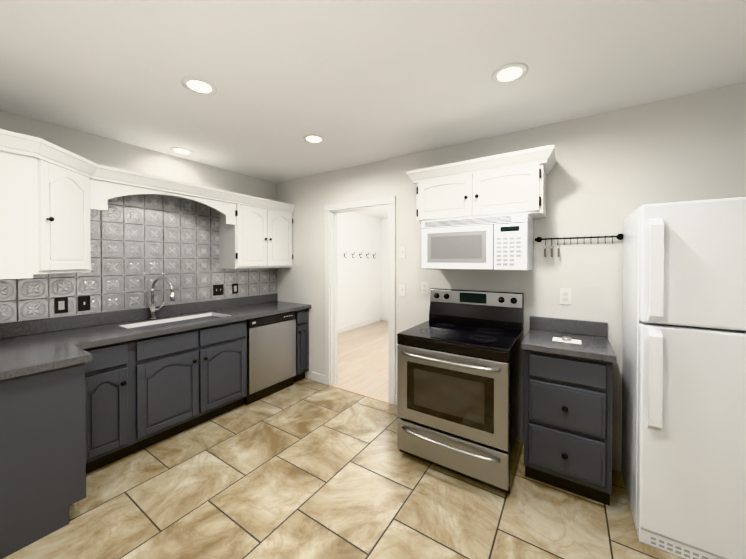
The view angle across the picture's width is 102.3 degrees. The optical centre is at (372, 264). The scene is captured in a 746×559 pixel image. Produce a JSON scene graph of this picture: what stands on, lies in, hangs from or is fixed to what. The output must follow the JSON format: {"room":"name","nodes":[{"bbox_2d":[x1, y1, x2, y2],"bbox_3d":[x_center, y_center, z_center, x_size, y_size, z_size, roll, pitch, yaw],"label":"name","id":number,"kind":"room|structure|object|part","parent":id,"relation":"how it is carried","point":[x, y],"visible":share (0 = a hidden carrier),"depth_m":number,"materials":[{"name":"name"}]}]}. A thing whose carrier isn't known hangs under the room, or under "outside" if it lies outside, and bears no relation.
{"room":"kitchen","nodes":[
{"label":"kitchen","id":0,"kind":"room"},
{"bbox_2d":[0,110,276,323],"bbox_3d":[-2.733,0.184,1.894,0.120,2.480,5.120,0,1,33],"label":"wall","id":1,"kind":"structure","parent":0,"point":[97,149],"depth_m":2.70,"materials":[{"name":"paint"}]},
{"bbox_2d":[0,137,32,278],"bbox_3d":[-2.470,-0.294,1.601,0.632,0.757,0.784,0,1,33],"label":"upper cabinet","id":2,"kind":"object","parent":1,"relation":"attached to","point":[13,155],"depth_m":1.70,"materials":[{"name":"white wood"}]},
{"bbox_2d":[28,137,80,156],"bbox_3d":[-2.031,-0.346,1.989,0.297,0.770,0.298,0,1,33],"label":"crown molding","id":3,"kind":"structure","parent":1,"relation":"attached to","point":[43,144],"depth_m":1.78,"materials":[{"name":"white wood"}]},
{"bbox_2d":[28,145,107,276],"bbox_3d":[-2.163,-0.310,2.069,0.632,0.735,0.336,0,1,33],"label":"upper cabinet","id":4,"kind":"object","parent":1,"relation":"attached to","point":[51,195],"depth_m":1.94,"materials":[{"name":"white wood"}]},
{"bbox_2d":[0,194,276,322],"bbox_3d":[-2.087,-0.127,2.765,0.005,1.053,2.950,0,1,33],"label":"backsplash","id":5,"kind":"structure","parent":1,"relation":"attached to","point":[140,243],"depth_m":2.74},
{"bbox_2d":[54,297,67,313],"bbox_3d":[-2.385,0.316,2.301,0.007,0.118,0.073,0,1,33],"label":"light switch","id":6,"kind":"object","parent":5,"relation":"attached to","point":[60,305],"visible":1,"depth_m":2.30,"materials":[{"name":"black plastic"}]},
{"bbox_2d":[78,296,89,310],"bbox_3d":[-2.312,0.315,2.409,0.012,0.118,0.073,0,1,33],"label":"light switch","id":7,"kind":"object","parent":5,"relation":"attached to","point":[83,303],"visible":1,"depth_m":2.40,"materials":[{"name":"black plastic"}]},
{"bbox_2d":[213,284,223,295],"bbox_3d":[-1.710,0.286,3.329,0.012,0.118,0.118,0,1,33],"label":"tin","id":8,"kind":"object","parent":5,"relation":"attached to","point":[218,289],"visible":1,"depth_m":3.33,"materials":[{"name":"black"}]},
{"bbox_2d":[232,283,237,293],"bbox_3d":[-1.603,0.285,3.498,0.007,0.118,0.073,0,1,33],"label":"light switch","id":9,"kind":"object","parent":5,"relation":"attached to","point":[235,288],"visible":1,"depth_m":3.50,"materials":[{"name":"black"}]},
{"bbox_2d":[0,293,277,339],"bbox_3d":[-2.047,0.451,2.814,0.018,0.102,2.828,0,1,33],"label":"backsplash","id":10,"kind":"structure","parent":1,"relation":"attached to","point":[22,328],"depth_m":2.53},
{"bbox_2d":[216,197,293,268],"bbox_3d":[-1.362,-0.324,3.583,0.316,0.735,0.778,0,1,33],"label":"upper cabinet","id":11,"kind":"object","parent":1,"relation":"attached to","point":[253,234],"depth_m":3.36,"materials":[{"name":"white wood"}]},
{"bbox_2d":[3,378,683,558],"bbox_3d":[-0.758,1.466,0.614,4.840,0.060,5.120,0,1,33],"label":"floor","id":12,"kind":"structure","parent":0,"point":[305,468],"depth_m":1.79,"materials":[{"name":"beige tile"}]},
{"bbox_2d":[0,364,91,558],"bbox_3d":[-2.221,0.990,1.686,0.967,0.874,0.679,0,1,33],"label":"base cabinet","id":13,"kind":"object","parent":12,"relation":"on","point":[81,396],"depth_m":1.56,"materials":[{"name":"grey wood"}]},
{"bbox_2d":[0,332,91,379],"bbox_3d":[-2.213,0.532,1.673,0.992,0.039,0.735,0,1,33],"label":"countertop","id":14,"kind":"structure","parent":13,"relation":"on","point":[41,351],"depth_m":1.70,"materials":[{"name":"grey stone"}]},
{"bbox_2d":[84,340,135,470],"bbox_3d":[-2.094,0.985,2.211,0.606,0.874,0.338,0,1,33],"label":"base cabinet","id":15,"kind":"object","parent":12,"relation":"on","point":[112,370],"depth_m":2.10,"materials":[{"name":"grey wood"}]},
{"bbox_2d":[136,320,246,451],"bbox_3d":[-1.743,0.980,2.747,0.606,0.874,0.943,0,1,33],"label":"base cabinet","id":16,"kind":"object","parent":12,"relation":"on","point":[185,380],"depth_m":2.51,"materials":[{"name":"grey wood"}]},
{"bbox_2d":[56,300,310,347],"bbox_3d":[-1.589,0.520,2.955,0.632,0.039,2.093,0,1,33],"label":"countertop","id":17,"kind":"structure","parent":16,"relation":"on","point":[99,335],"depth_m":2.45,"materials":[{"name":"grey stone"}]},
{"bbox_2d":[148,276,174,319],"bbox_3d":[-1.920,0.307,2.729,0.258,0.392,0.125,0,1,33],"label":"faucet","id":18,"kind":"object","parent":17,"relation":"on","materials":[{"name":"silver metal"}]},
{"bbox_2d":[120,312,227,331],"bbox_3d":[-1.740,0.613,2.719,0.395,0.208,0.800,0,1,33],"label":"sink","id":19,"kind":"object","parent":17,"relation":"in","point":[199,315],"depth_m":2.79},
{"bbox_2d":[244,311,295,404],"bbox_3d":[-1.302,0.976,3.394,0.584,0.870,0.609,0,1,33],"label":"dishwasher","id":20,"kind":"object","parent":12,"relation":"on","point":[271,354],"visible":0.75,"depth_m":3.19,"materials":[{"name":"silver metal"}]},
{"bbox_2d":[260,308,308,382],"bbox_3d":[-1.085,0.971,3.753,0.606,0.874,0.212,0,1,33],"label":"base cabinet","id":21,"kind":"object","parent":12,"relation":"on","point":[302,317],"depth_m":3.58,"materials":[{"name":"grey wood"}]},
{"bbox_2d":[397,288,523,493],"bbox_3d":[0.660,0.824,2.256,0.764,1.195,0.740,0,1,33],"label":"range","id":22,"kind":"object","parent":12,"relation":"on","point":[460,360],"visible":0.98,"depth_m":2.03,"materials":[{"name":"silver metal"}]},
{"bbox_3d":[0.660,0.773,2.256,0.764,0.527,0.618,0,1,33],"label":"glass","id":23,"kind":"part","parent":22,"relation":"part of","materials":[{"name":"black glass"}]},
{"bbox_2d":[521,316,616,505],"bbox_3d":[1.291,0.916,2.017,0.482,1.015,0.514,0,1,33],"label":"base cabinet","id":24,"kind":"object","parent":12,"relation":"on","point":[568,405],"visible":1,"depth_m":1.84,"materials":[{"name":"grey wood"}]},
{"bbox_2d":[521,316,616,362],"bbox_3d":[1.295,0.478,2.018,0.482,0.140,0.502,0,1,33],"label":"countertop","id":25,"kind":"structure","parent":24,"relation":"on","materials":[{"name":"grey stone"}]},
{"bbox_2d":[622,197,745,558],"bbox_3d":[1.824,0.563,1.558,0.750,1.730,0.640,0,1,33],"label":"fridge","id":26,"kind":"object","parent":12,"relation":"on","point":[684,386],"visible":0.98,"depth_m":1.44,"materials":[{"name":"white metal"}]},
{"bbox_2d":[338,212,380,327],"bbox_3d":[-0.816,0.147,5.922,0.120,2.480,3.720,0,1,33],"label":"wall","id":27,"kind":"structure","parent":0,"point":[359,289],"depth_m":6.58,"materials":[{"name":"paint"}]},
{"bbox_2d":[338,250,380,258],"bbox_3d":[-0.724,-0.201,5.864,0.092,0.172,3.430,0,1,33],"label":"rail","id":28,"kind":"object","parent":27,"relation":"attached to","point":[344,253],"visible":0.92,"depth_m":6.51,"materials":[{"name":"white wood"}]},
{"bbox_2d":[338,316,380,333],"bbox_3d":[-0.755,1.332,5.904,0.014,0.110,3.460,0,1,33],"label":"baseboard","id":29,"kind":"structure","parent":27,"relation":"attached to","point":[359,324],"depth_m":6.56,"materials":[{"name":"white wood"}]},
{"bbox_2d":[333,320,387,400],"bbox_3d":[0.322,1.425,5.189,2.840,0.059,3.720,0,1,33],"label":"floor","id":30,"kind":"structure","parent":0,"point":[363,359],"depth_m":4.42,"materials":[{"name":"beige wood"}]},
{"bbox_2d":[0,0,745,218],"bbox_3d":[0.009,-1.099,2.312,5.440,0.080,8.840,0,1,33],"label":"ceiling","id":31,"kind":"structure","parent":0,"point":[353,83],"depth_m":1.62,"materials":[{"name":"paint"}]},
{"bbox_2d":[170,147,192,154],"bbox_3d":[-1.795,-1.061,2.825,0.184,0.006,0.184,0,1,33],"label":"recessed light","id":32,"kind":"object","parent":31,"relation":"in","point":[179,150],"visible":1,"depth_m":2.81,"materials":[{"name":"white"}]},
{"bbox_2d":[181,77,216,94],"bbox_3d":[-1.026,-1.051,1.779,0.184,0.006,0.184,0,1,33],"label":"recessed light","id":33,"kind":"object","parent":31,"relation":"in","point":[197,85],"visible":1,"depth_m":1.77,"materials":[{"name":"white"}]},
{"bbox_2d":[303,134,324,143],"bbox_3d":[-0.502,-1.058,2.545,0.184,0.006,0.184,0,1,33],"label":"recessed light","id":34,"kind":"object","parent":31,"relation":"in","point":[311,138],"visible":1,"depth_m":2.53,"materials":[{"name":"white plastic"}]},
{"bbox_2d":[492,63,527,83],"bbox_3d":[0.754,-1.050,1.662,0.184,0.006,0.184,0,1,33],"label":"recessed light","id":35,"kind":"object","parent":31,"relation":"in","point":[509,73],"visible":1,"depth_m":1.66,"materials":[{"name":"white"}]},
{"bbox_2d":[381,218,387,316],"bbox_3d":[1.357,0.140,6.651,2.720,2.480,0.120,0,1,33],"label":"wall","id":36,"kind":"structure","parent":0,"point":[384,266],"depth_m":7.28,"materials":[{"name":"paint"}]},
{"bbox_2d":[381,316,387,320],"bbox_3d":[1.275,1.326,6.636,2.550,0.110,0.014,0,1,33],"label":"baseboard","id":37,"kind":"structure","parent":36,"relation":"attached to","point":[383,318],"depth_m":7.28,"materials":[{"name":"white wood"}]},
{"bbox_2d":[276,82,745,471],"bbox_3d":[0.475,0.175,2.926,5.320,2.480,0.120,0,1,33],"label":"wall","id":38,"kind":"structure","parent":0,"point":[609,173],"depth_m":2.19,"materials":[{"name":"paint"}]},
{"bbox_2d":[311,372,396,404],"bbox_3d":[-0.079,1.362,3.219,1.595,0.100,0.014,0,1,33],"label":"baseboard","id":39,"kind":"structure","parent":38,"relation":"attached to","point":[318,377],"depth_m":3.58,"materials":[{"name":"white wood"}]},
{"bbox_2d":[330,384,387,402],"bbox_3d":[-0.165,1.409,3.285,0.774,0.006,0.040,0,1,33],"label":"trim","id":40,"kind":"structure","parent":38,"relation":"attached to","point":[362,394],"depth_m":3.27,"materials":[{"name":"beige wood"}]},
{"bbox_2d":[324,196,395,404],"bbox_3d":[-0.132,0.364,3.325,0.940,2.095,0.156,0,1,33],"label":"door frame","id":41,"kind":"structure","parent":38,"relation":"attached to","point":[332,211],"depth_m":3.48,"materials":[{"name":"white wood"}]},
{"bbox_2d":[399,284,405,295],"bbox_3d":[0.288,0.255,2.970,0.073,0.118,0.012,0,1,33],"label":"light switch","id":42,"kind":"object","parent":38,"relation":"attached to","point":[402,289],"visible":1,"depth_m":2.97,"materials":[{"name":"white plastic"}]},
{"bbox_2d":[399,246,405,257],"bbox_3d":[0.288,-0.116,2.966,0.073,0.118,0.012,0,1,33],"label":"light switch","id":43,"kind":"object","parent":38,"relation":"attached to","point":[402,251],"visible":1,"depth_m":2.96,"materials":[{"name":"white plastic"}]},
{"bbox_2d":[421,282,428,293],"bbox_3d":[0.490,0.226,2.840,0.073,0.118,0.007,0,1,33],"label":"outlet","id":44,"kind":"object","parent":38,"relation":"attached to","point":[424,287],"visible":1,"depth_m":2.84,"materials":[{"name":"white plastic"}]},
{"bbox_2d":[406,145,555,223],"bbox_3d":[0.827,-0.567,2.398,1.068,0.427,0.361,0,1,33],"label":"upper cabinet","id":45,"kind":"object","parent":38,"relation":"attached to","point":[511,183],"visible":1,"depth_m":2.23,"materials":[{"name":"white wood"}]},
{"bbox_2d":[422,213,532,270],"bbox_3d":[0.819,-0.151,2.395,0.775,0.394,0.380,0,1,33],"label":"microwave","id":46,"kind":"object","parent":45,"relation":"attached to","point":[498,243],"visible":1,"depth_m":2.20,"materials":[{"name":"white plastic"}]},
{"bbox_2d":[560,289,571,304],"bbox_3d":[1.427,0.241,2.228,0.073,0.118,0.007,0,1,33],"label":"electrical outlet","id":47,"kind":"object","parent":38,"relation":"attached to","point":[565,296],"visible":1,"depth_m":2.22,"materials":[{"name":"white plastic"}]},
{"bbox_2d":[535,234,623,256],"bbox_3d":[1.473,-0.131,2.168,0.544,0.156,0.049,0,1,33],"label":"hook rail","id":48,"kind":"object","parent":38,"relation":"attached to","point":[618,236],"visible":0.92,"depth_m":2.20,"materials":[{"name":"black metal"}]},
{"bbox_3d":[1.473,-0.174,2.168,0.544,0.069,0.049,0,1,33],"label":"rod","id":49,"kind":"part","parent":48,"relation":"part of","materials":[{"name":"black metal"}]},
{"bbox_2d":[552,336,581,343],"bbox_3d":[1.290,0.499,2.002,0.160,0.020,0.120,0,1,33],"label":"paper","id":50,"kind":"object","parent":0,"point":[567,339],"depth_m":1.98,"materials":[{"name":"white paper"}]}
]}

